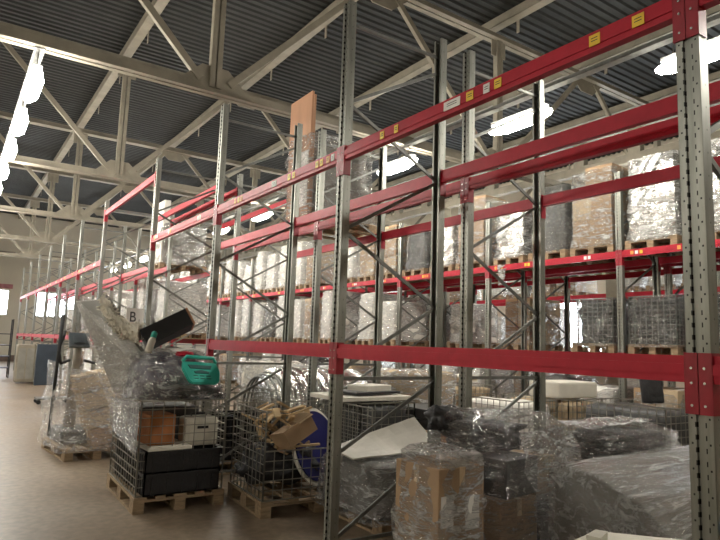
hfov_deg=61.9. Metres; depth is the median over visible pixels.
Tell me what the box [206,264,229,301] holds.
load
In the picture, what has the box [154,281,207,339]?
load
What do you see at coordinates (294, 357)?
load
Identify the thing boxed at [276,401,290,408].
wood offcut
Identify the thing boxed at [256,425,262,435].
wood offcut
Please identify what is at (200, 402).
load
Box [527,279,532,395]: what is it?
frame
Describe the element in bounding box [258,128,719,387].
wall
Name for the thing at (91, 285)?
beam
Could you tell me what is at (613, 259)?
load
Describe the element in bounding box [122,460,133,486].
plastic crate
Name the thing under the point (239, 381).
load
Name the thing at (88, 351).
load
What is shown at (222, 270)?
frame
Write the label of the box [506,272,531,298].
load
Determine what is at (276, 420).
wood offcut
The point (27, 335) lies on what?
beam
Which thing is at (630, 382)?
load
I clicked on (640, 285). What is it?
load
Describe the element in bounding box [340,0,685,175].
beam
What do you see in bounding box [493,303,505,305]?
beam
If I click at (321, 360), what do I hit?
load
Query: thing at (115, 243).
frame
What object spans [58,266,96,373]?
frame
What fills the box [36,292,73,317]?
window
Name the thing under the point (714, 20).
cable tray
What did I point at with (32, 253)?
roof truss
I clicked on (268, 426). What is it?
wood offcut
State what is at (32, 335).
beam
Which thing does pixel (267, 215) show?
diffuser
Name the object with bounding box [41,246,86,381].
frame
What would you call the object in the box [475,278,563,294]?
beam
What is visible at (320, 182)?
frame
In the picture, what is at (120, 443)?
plastic crate
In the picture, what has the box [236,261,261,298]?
load
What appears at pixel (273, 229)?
beam
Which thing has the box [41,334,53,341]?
beam
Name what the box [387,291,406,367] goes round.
frame
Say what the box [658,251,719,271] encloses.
beam
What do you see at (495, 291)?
load
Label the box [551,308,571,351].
load
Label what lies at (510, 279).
beam
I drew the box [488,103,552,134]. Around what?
lamp
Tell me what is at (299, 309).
load
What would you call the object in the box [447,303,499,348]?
load
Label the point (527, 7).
beam
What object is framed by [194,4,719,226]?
roof purlin
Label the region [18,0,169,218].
beam
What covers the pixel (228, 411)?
plastic crate
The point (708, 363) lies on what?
beam
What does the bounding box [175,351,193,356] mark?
cloth
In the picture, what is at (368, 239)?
beam
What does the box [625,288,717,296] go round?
beam
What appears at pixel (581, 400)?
wire cage
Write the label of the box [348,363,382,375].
load
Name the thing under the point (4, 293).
window
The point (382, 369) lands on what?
load
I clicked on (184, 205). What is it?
beam
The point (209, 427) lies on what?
case
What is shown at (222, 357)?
load
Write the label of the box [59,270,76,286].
beam
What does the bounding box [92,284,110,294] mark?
beam
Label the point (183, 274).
load
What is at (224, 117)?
frame
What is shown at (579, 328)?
window
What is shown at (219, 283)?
load
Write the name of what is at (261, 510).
pallet
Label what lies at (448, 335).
load
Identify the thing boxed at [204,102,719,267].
girder
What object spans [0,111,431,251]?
roof truss
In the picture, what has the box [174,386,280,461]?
wire cage
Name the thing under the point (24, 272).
frame
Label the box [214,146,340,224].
beam
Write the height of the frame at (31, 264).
4.480 m
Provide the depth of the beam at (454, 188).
6.59 m
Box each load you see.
[41,315,128,461]
[60,348,85,395]
[66,309,72,334]
[75,316,82,332]
[79,299,95,332]
[82,341,129,407]
[102,290,132,297]
[113,291,138,307]
[120,299,137,317]
[137,279,164,327]
[137,346,177,402]
[150,289,191,337]
[154,200,206,275]
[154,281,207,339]
[165,377,220,411]
[180,271,186,277]
[201,277,222,302]
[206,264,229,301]
[215,306,228,339]
[217,266,238,300]
[218,353,250,383]
[222,259,254,299]
[234,300,243,340]
[235,358,262,386]
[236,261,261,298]
[236,360,306,409]
[238,299,266,340]
[240,266,275,297]
[242,367,366,440]
[250,303,266,340]
[253,251,281,296]
[260,299,278,341]
[262,353,275,360]
[263,253,300,294]
[273,295,310,341]
[274,354,308,364]
[276,245,310,293]
[279,91,376,239]
[293,299,304,342]
[295,241,326,291]
[302,298,322,342]
[304,251,347,290]
[305,357,328,367]
[318,290,360,343]
[347,246,384,286]
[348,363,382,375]
[355,292,404,344]
[357,230,403,284]
[381,361,394,367]
[381,367,421,370]
[381,368,455,405]
[382,301,428,346]
[383,224,429,282]
[400,363,415,368]
[402,231,459,279]
[403,296,429,305]
[416,364,428,369]
[421,305,454,347]
[424,404,576,539]
[429,225,484,276]
[442,365,458,383]
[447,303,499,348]
[450,273,499,284]
[450,287,481,301]
[455,195,520,273]
[472,368,514,397]
[491,317,512,348]
[492,273,512,299]
[494,211,558,270]
[503,298,562,350]
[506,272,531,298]
[513,371,532,395]
[528,183,602,266]
[531,278,571,297]
[546,264,601,276]
[546,374,594,398]
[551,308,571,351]
[555,274,598,295]
[570,163,650,262]
[572,297,645,353]
[578,259,643,273]
[580,384,637,402]
[583,346,605,350]
[584,375,607,384]
[625,150,682,256]
[625,269,648,291]
[627,378,639,386]
[628,294,685,354]
[632,253,682,269]
[634,387,684,407]
[646,266,682,290]
[711,138,719,250]
[717,292,719,348]
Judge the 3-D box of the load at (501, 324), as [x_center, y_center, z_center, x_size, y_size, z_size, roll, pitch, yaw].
[4.786,2.092,19.898,1.186,1.076,0.760,7,-9,-34]
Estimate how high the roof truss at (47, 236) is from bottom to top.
2.950 m
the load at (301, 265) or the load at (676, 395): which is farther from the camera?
the load at (301, 265)
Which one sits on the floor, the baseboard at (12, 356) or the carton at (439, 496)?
the carton at (439, 496)
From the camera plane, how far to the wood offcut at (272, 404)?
6.23 m
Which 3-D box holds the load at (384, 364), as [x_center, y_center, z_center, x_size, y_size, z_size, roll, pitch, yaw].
[1.073,4.099,25.053,1.168,1.323,0.724,7,-9,-34]
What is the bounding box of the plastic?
[163,347,204,355]
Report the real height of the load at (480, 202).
1.495 m
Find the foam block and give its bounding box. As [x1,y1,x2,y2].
[529,380,596,398]
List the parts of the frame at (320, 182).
post, post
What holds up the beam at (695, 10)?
attached to the frame at (697, 163)
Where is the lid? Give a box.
[134,438,191,451]
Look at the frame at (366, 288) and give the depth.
16.65 m
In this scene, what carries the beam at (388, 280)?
attached to the frame at (401, 225)
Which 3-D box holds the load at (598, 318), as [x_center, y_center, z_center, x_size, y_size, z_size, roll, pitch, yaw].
[4.215,0.937,10.024,1.212,0.892,0.837,7,-9,-34]
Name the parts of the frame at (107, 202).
post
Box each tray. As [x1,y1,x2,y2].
[0,45,45,164]
[86,13,719,274]
[181,355,219,384]
[343,389,399,394]
[347,383,390,391]
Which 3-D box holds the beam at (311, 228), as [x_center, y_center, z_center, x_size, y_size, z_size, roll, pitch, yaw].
[-1.356,-0.405,9.165,0.073,0.247,2.796,7,-9,-34]
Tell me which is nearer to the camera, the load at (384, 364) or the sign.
the sign
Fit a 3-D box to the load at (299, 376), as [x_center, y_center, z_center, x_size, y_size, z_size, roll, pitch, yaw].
[-0.782,2.040,8.659,1.558,1.260,1.260,7,-9,-34]
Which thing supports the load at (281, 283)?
on the beam at (279, 292)
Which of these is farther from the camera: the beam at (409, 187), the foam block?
the foam block
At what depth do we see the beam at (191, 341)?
14.79 m
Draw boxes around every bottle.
[144,331,157,353]
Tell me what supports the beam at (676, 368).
attached to the frame at (697, 163)
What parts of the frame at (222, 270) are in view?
post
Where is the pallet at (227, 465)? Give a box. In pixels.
[219,459,237,474]
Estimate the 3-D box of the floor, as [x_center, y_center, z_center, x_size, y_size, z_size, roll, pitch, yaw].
[-6.940,3.424,15.585,30.600,0.200,46.000,7,-9,-34]
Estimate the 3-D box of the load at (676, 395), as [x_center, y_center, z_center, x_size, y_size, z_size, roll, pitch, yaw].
[4.725,2.340,9.024,1.181,1.095,0.750,7,-9,-34]
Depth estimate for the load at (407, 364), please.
23.17 m
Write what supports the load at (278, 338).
on the beam
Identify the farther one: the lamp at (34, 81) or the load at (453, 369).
the load at (453, 369)
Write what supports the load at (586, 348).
on the beam
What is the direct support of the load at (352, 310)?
on the beam
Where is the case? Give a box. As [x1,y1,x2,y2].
[178,412,217,445]
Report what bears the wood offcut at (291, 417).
on the cardboard box at (303, 424)
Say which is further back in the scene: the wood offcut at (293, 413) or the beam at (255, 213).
the beam at (255, 213)
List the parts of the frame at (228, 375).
post, post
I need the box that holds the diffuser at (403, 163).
[377,157,417,174]
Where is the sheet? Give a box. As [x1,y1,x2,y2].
[555,417,643,428]
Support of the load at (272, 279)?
on the beam at (279, 292)
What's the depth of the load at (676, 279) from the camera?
15.11 m
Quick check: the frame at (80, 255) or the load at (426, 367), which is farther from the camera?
the load at (426, 367)
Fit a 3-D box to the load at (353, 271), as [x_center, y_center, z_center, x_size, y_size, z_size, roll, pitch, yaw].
[0.095,-0.332,16.336,1.174,1.496,0.632,7,-9,-34]
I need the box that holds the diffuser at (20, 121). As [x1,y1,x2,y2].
[10,111,28,135]
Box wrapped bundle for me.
[547,418,673,465]
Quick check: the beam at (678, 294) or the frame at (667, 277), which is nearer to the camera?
the frame at (667, 277)
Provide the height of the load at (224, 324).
1.323 m
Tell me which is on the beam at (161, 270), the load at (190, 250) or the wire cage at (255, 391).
the load at (190, 250)
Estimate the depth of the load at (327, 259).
17.57 m
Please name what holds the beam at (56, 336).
attached to the frame at (80, 255)
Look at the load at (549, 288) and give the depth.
18.05 m
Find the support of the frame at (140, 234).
on the floor
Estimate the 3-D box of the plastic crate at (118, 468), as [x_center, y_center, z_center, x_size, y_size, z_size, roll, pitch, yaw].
[-2.250,2.099,6.522,0.736,0.195,0.386,7,-9,-34]
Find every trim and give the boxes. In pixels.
[0,251,134,264]
[0,284,74,292]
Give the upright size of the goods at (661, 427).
0.852 m
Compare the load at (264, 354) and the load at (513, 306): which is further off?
the load at (264, 354)
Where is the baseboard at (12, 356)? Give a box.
[0,355,66,360]
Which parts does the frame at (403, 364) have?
post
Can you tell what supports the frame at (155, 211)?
on the floor
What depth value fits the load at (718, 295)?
8.22 m
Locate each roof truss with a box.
[0,0,660,186]
[0,21,545,226]
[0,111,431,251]
[0,162,313,262]
[0,193,306,272]
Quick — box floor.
[0,361,560,539]
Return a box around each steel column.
[444,208,450,304]
[606,273,617,384]
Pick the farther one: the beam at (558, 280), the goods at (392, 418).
the beam at (558, 280)
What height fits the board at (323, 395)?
0.050 m
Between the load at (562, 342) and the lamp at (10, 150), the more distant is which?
the load at (562, 342)
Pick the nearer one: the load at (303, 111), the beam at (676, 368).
the beam at (676, 368)
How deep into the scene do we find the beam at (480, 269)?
12.71 m
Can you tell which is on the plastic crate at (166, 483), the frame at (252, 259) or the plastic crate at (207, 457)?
the plastic crate at (207, 457)
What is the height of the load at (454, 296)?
1.095 m
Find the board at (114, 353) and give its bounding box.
[76,298,159,404]
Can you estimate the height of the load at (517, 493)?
1.142 m
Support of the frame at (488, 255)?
on the floor
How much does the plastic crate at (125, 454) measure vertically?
0.195 m
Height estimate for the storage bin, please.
0.340 m
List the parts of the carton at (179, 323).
panel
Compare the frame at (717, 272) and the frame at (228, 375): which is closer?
the frame at (228, 375)
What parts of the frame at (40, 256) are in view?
post, post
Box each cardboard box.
[137,410,175,445]
[270,412,317,449]
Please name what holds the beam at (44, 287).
attached to the frame at (51, 247)
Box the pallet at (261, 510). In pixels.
[227,479,324,519]
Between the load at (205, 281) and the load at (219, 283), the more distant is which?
the load at (205, 281)
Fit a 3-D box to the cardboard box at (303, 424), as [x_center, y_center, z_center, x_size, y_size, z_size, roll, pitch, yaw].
[-0.653,1.599,5.942,0.420,0.371,0.292,9,-10,-44]
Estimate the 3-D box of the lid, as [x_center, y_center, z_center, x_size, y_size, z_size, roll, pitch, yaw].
[-1.935,1.702,5.865,0.420,0.045,0.500,7,-9,-36]
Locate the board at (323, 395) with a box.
[310,392,410,401]
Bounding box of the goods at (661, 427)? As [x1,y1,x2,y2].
[586,402,688,451]
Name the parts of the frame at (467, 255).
post, post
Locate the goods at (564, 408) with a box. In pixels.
[511,396,592,459]
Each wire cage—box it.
[109,393,226,497]
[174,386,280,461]
[230,400,372,501]
[317,398,414,441]
[453,382,496,405]
[454,393,557,463]
[503,392,602,461]
[576,398,688,450]
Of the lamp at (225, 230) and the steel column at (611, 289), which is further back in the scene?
the lamp at (225, 230)
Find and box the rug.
[96,292,144,345]
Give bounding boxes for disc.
[292,408,327,485]
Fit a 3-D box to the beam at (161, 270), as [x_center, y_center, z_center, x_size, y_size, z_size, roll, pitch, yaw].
[-5.099,0.148,14.603,0.073,0.247,2.796,7,-9,-34]
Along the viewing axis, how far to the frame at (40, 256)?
22.01 m
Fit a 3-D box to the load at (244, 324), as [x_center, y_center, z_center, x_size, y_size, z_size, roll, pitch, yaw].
[-3.687,1.806,21.556,1.174,1.496,0.632,7,-9,-34]
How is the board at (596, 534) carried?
on the goods
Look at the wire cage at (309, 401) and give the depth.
5.83 m
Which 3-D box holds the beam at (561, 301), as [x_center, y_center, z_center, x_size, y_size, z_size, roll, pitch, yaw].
[6.840,0.967,18.011,0.073,0.247,2.796,7,-9,-34]
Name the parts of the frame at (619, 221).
post, post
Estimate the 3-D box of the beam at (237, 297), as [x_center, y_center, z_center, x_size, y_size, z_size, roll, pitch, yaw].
[-4.611,1.095,22.091,0.073,0.247,2.796,7,-9,-34]
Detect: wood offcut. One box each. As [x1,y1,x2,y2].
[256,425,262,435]
[260,403,274,411]
[263,423,276,431]
[264,408,279,422]
[268,414,282,430]
[272,408,281,417]
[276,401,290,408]
[277,418,290,425]
[283,405,305,412]
[287,415,294,421]
[288,406,311,415]
[293,443,319,447]
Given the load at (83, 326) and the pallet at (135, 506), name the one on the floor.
the pallet at (135, 506)
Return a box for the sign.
[126,308,143,323]
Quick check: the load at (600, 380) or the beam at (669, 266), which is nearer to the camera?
the beam at (669, 266)
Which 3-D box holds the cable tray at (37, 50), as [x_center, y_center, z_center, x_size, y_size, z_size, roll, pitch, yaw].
[-12.424,-1.558,19.748,0.120,0.050,29.800,7,-9,-34]
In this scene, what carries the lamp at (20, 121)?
hanging from the cable tray at (37, 50)
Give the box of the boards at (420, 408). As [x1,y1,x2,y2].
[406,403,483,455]
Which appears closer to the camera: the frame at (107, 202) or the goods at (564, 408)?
the goods at (564, 408)
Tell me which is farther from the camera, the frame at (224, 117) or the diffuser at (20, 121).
the diffuser at (20, 121)
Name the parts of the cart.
frame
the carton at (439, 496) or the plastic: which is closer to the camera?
the carton at (439, 496)
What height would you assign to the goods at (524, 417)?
0.792 m
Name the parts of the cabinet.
door, door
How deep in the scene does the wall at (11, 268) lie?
35.60 m
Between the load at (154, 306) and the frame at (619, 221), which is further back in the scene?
the load at (154, 306)
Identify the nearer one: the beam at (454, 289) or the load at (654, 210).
the load at (654, 210)
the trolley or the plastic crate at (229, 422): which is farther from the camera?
the trolley
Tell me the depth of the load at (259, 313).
20.34 m
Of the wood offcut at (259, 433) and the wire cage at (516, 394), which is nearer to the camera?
the wood offcut at (259, 433)
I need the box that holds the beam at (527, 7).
[127,0,554,231]
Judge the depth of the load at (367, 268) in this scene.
15.23 m
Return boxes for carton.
[140,308,194,348]
[391,443,486,539]
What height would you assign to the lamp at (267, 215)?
0.420 m
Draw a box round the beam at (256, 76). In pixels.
[76,0,357,225]
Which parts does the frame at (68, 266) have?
post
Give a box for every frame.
[13,268,50,369]
[22,262,60,343]
[31,255,71,378]
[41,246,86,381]
[48,235,101,391]
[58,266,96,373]
[65,220,127,395]
[75,259,111,330]
[88,252,129,341]
[91,200,151,409]
[110,242,149,345]
[127,228,177,399]
[138,158,215,402]
[160,214,212,354]
[202,103,302,472]
[216,268,243,366]
[223,174,288,410]
[246,258,277,361]
[307,129,386,407]
[323,0,446,539]
[346,286,367,362]
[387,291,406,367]
[395,223,429,369]
[442,279,476,346]
[458,50,545,458]
[485,202,526,396]
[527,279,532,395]
[545,268,570,374]
[614,171,663,402]
[664,253,683,386]
[675,15,719,539]
[716,263,719,287]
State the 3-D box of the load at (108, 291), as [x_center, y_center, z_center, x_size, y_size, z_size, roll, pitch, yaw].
[-7.847,1.401,19.404,1.174,1.496,0.632,7,-9,-34]
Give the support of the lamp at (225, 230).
hanging from the cable tray at (714, 20)
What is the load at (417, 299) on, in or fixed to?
on the beam
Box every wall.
[0,213,260,355]
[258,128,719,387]
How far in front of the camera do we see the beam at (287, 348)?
5.55 m
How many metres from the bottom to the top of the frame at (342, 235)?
4.480 m
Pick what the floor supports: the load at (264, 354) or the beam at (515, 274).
the load at (264, 354)
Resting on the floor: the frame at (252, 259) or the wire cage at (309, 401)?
the frame at (252, 259)
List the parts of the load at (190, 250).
tall panel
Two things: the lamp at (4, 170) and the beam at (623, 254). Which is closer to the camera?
the beam at (623, 254)
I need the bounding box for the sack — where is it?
[180,384,225,399]
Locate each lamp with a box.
[0,160,8,179]
[2,135,17,160]
[10,100,28,135]
[22,54,43,102]
[222,227,228,233]
[252,202,272,220]
[377,145,417,174]
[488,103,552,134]
[655,36,719,74]
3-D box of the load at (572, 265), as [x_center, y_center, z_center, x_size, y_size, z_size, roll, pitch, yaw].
[4.402,-0.564,12.507,1.199,1.295,0.748,7,-9,-34]
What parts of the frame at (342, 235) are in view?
post, post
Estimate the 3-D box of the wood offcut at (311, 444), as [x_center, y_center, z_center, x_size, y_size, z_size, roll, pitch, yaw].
[-0.539,1.743,5.970,0.281,0.038,0.046,4,-7,-16]
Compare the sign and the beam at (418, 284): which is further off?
the beam at (418, 284)
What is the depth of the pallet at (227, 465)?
7.26 m
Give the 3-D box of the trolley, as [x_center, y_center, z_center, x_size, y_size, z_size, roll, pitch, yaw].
[-7.241,2.442,14.137,0.760,1.370,0.560,7,-9,-34]
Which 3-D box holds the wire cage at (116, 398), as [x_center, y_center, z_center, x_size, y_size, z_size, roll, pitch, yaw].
[-2.013,1.738,6.234,0.833,0.872,1.153,6,-8,-33]
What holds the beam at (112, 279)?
attached to the frame at (80, 255)
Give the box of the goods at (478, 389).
[453,384,489,405]
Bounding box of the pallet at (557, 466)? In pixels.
[555,463,559,474]
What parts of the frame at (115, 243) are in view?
post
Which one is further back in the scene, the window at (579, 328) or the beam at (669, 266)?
the window at (579, 328)
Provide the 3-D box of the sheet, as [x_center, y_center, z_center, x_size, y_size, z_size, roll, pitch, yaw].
[2.390,1.476,5.850,1.050,0.062,0.450,7,-9,-34]
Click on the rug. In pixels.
(128, 330)
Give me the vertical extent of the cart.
2.100 m
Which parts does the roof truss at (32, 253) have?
vertical post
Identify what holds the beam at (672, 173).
attached to the frame
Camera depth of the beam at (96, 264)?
13.82 m
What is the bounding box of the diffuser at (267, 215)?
[252,212,272,220]
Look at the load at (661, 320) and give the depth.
8.89 m
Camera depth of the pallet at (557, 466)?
7.78 m
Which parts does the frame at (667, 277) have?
post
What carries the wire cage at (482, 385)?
on the pallet
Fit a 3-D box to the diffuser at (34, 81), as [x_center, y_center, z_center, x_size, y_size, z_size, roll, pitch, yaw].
[-4.327,-2.404,7.926,0.200,0.160,1.141,7,-9,-34]
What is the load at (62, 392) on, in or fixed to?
on the floor
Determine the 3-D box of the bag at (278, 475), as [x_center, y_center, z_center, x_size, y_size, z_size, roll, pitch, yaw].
[-0.828,1.964,6.133,0.839,0.416,0.626,7,-9,-34]
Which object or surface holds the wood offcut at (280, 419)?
in the cardboard box at (303, 424)
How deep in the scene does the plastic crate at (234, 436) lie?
7.43 m
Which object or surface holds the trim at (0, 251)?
attached to the wall at (11, 268)
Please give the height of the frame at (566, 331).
4.480 m
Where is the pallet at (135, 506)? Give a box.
[106,473,223,514]
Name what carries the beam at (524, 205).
attached to the frame at (320, 182)
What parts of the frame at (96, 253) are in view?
post, post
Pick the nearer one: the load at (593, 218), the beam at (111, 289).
the load at (593, 218)
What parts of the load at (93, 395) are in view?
swing arm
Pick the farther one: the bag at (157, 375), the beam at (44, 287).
the beam at (44, 287)
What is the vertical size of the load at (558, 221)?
1.398 m
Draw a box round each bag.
[122,348,212,399]
[234,442,321,484]
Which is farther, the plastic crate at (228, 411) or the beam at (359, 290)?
the beam at (359, 290)
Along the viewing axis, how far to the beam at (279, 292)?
19.66 m
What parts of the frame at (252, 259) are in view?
post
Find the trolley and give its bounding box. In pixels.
[33,344,66,404]
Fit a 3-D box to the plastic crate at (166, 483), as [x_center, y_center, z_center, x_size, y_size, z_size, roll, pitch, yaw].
[-1.792,2.031,5.857,0.736,0.195,0.386,7,-9,-34]
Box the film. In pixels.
[109,399,138,454]
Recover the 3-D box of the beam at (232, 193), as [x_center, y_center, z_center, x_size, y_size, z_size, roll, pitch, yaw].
[-3.193,-1.170,12.013,0.073,0.247,3.821,7,-9,-34]
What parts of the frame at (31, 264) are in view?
post, post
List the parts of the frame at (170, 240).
post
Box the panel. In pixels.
[639,379,663,403]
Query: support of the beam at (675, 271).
attached to the frame at (667, 277)
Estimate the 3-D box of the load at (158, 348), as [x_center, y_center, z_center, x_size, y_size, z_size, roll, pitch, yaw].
[-4.909,2.589,14.883,0.994,1.415,1.216,7,-9,-34]
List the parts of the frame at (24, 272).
post, post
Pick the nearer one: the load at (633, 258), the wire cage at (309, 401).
the wire cage at (309, 401)
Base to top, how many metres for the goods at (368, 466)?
0.905 m
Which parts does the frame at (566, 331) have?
post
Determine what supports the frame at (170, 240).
on the floor
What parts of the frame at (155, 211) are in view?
post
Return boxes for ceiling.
[0,0,719,246]
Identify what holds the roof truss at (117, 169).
attached to the steel column at (447, 211)
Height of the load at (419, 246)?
1.198 m
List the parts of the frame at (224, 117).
post, post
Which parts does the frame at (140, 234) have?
post, post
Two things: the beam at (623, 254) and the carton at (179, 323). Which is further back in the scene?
the beam at (623, 254)
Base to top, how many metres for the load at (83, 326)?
1.323 m
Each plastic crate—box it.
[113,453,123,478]
[115,434,130,458]
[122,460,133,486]
[124,439,135,465]
[133,468,219,496]
[135,444,221,473]
[199,411,233,437]
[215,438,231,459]
[219,410,270,436]
[231,436,269,458]
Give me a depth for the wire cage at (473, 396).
7.85 m
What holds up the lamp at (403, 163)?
hanging from the cable tray at (714, 20)
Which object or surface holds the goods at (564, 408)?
in the wire cage at (516, 394)
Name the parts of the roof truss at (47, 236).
vertical post, vertical post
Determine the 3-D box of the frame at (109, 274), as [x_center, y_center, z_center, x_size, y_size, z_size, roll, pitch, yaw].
[-10.230,1.858,22.836,1.140,4.480,0.140,7,-9,-34]
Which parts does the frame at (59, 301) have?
post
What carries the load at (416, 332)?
on the beam
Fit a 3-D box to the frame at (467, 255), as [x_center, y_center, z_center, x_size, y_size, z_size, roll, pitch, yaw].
[1.423,0.137,5.906,1.140,4.480,0.140,7,-9,-34]
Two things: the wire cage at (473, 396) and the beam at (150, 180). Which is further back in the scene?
the beam at (150, 180)
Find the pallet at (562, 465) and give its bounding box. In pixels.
[555,458,572,467]
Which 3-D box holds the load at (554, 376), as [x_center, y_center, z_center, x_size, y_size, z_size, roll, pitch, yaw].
[3.654,2.447,10.589,1.189,1.198,0.816,7,-9,-34]
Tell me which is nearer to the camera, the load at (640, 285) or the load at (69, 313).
the load at (640, 285)
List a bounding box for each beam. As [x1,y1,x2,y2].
[18,0,169,218]
[23,333,30,339]
[27,290,35,298]
[31,333,40,340]
[35,285,45,295]
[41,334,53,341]
[46,279,58,291]
[53,334,67,342]
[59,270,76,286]
[67,288,79,297]
[76,0,357,225]
[76,259,100,279]
[81,282,97,293]
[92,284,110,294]
[103,275,119,284]
[104,171,155,221]
[110,275,134,290]
[121,267,147,283]
[127,0,554,231]
[134,266,166,284]
[150,205,215,250]
[157,185,215,226]
[170,187,237,227]
[170,339,205,346]
[175,271,209,281]
[206,339,332,373]
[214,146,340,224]
[220,294,249,303]
[221,220,289,249]
[222,199,286,228]
[233,222,315,259]
[250,291,284,301]
[278,293,311,299]
[294,174,431,235]
[295,285,332,292]
[297,234,376,257]
[315,178,464,239]
[320,288,364,295]
[332,342,699,414]
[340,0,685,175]
[347,277,398,287]
[367,281,429,292]
[381,198,532,248]
[383,286,428,291]
[398,267,486,286]
[406,287,459,297]
[440,80,719,196]
[443,272,520,284]
[443,276,532,291]
[464,104,719,202]
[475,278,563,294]
[477,299,505,303]
[487,250,618,277]
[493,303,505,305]
[525,259,651,282]
[541,156,719,218]
[545,264,666,277]
[545,294,605,299]
[554,297,627,302]
[568,268,682,287]
[619,239,719,265]
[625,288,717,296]
[633,294,683,299]
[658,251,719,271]
[667,259,719,273]
[685,0,719,38]
[698,353,719,416]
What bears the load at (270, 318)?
on the beam
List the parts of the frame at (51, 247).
post, post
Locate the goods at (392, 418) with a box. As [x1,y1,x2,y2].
[325,401,406,443]
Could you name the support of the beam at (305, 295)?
attached to the frame
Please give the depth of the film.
5.89 m
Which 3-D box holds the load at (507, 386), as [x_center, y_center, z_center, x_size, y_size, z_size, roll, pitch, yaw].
[2.589,2.458,12.166,1.174,1.496,0.632,7,-9,-34]
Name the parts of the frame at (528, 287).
post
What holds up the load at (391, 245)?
on the beam at (388, 280)
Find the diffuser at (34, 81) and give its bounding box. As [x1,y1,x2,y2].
[22,69,43,102]
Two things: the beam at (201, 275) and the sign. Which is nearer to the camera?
the sign
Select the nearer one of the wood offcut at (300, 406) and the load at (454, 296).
the wood offcut at (300, 406)
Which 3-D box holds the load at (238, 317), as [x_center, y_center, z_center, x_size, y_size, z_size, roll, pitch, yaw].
[-4.195,1.881,22.295,1.174,1.496,0.632,7,-9,-34]
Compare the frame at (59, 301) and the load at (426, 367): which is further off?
the load at (426, 367)
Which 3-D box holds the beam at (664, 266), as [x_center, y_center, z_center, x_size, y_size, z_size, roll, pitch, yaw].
[4.453,0.062,11.380,0.073,0.247,2.796,7,-9,-34]
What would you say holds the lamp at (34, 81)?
hanging from the cable tray at (37, 50)
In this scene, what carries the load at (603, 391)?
on the floor
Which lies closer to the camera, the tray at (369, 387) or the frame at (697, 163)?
the frame at (697, 163)
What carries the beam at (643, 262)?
attached to the frame at (619, 221)
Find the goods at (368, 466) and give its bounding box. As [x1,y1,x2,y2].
[315,417,456,537]
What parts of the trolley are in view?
panel, upright rail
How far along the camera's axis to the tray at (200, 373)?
5.78 m
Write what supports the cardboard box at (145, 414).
on the lid
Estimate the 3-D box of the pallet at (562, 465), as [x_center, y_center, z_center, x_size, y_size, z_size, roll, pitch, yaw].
[2.761,2.706,8.630,0.800,0.144,1.200,7,-9,-34]
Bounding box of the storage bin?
[127,402,198,438]
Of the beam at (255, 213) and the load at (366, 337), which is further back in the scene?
the load at (366, 337)
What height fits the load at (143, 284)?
1.496 m
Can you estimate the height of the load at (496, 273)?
1.095 m
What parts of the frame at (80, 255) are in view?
post, post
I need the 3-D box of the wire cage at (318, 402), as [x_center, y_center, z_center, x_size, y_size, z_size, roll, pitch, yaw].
[0.051,1.957,7.207,0.773,0.812,0.953,7,-9,-34]
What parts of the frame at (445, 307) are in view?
post, post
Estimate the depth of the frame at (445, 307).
14.74 m
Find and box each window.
[0,289,9,314]
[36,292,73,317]
[560,303,600,350]
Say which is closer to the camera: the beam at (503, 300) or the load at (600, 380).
the load at (600, 380)
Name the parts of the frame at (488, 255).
post, post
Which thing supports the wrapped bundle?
on the floor
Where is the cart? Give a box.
[0,319,14,377]
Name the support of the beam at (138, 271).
attached to the frame at (107, 202)
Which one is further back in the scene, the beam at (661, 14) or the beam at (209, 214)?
the beam at (209, 214)
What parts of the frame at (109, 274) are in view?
post, post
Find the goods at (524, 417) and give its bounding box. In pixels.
[472,396,551,453]
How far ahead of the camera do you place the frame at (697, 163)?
2.49 m
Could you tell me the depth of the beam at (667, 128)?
4.66 m
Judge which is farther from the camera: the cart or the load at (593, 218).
the cart
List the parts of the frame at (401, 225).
post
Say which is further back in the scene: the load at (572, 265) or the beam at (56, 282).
the beam at (56, 282)
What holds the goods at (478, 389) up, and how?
in the wire cage at (482, 385)
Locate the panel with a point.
(651, 390)
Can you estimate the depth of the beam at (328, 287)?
17.49 m
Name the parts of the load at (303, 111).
fibreboard panel, fibreboard panel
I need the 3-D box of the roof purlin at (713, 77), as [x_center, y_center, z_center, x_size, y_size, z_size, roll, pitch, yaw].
[2.896,-3.717,23.082,0.200,0.460,46.000,7,-9,-34]
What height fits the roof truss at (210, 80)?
2.950 m
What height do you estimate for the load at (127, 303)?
1.076 m
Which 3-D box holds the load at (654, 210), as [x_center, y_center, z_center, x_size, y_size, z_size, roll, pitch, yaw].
[4.829,-1.024,9.436,1.119,1.477,0.870,7,-9,-34]
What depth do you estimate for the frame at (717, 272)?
13.99 m
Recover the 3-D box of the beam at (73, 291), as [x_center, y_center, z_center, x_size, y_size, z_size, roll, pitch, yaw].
[-10.132,0.815,21.304,0.073,0.247,2.796,7,-9,-34]
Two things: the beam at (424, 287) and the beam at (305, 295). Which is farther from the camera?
the beam at (305, 295)
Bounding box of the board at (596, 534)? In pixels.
[575,529,680,539]
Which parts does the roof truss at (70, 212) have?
vertical post, vertical post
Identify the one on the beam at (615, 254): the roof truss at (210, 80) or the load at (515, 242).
the load at (515, 242)
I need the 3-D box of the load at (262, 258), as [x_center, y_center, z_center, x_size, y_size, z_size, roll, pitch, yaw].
[-3.069,0.136,20.933,1.174,1.496,0.632,7,-9,-34]
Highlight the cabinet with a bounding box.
[13,344,36,381]
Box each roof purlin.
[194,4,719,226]
[221,71,719,241]
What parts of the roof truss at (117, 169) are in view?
vertical post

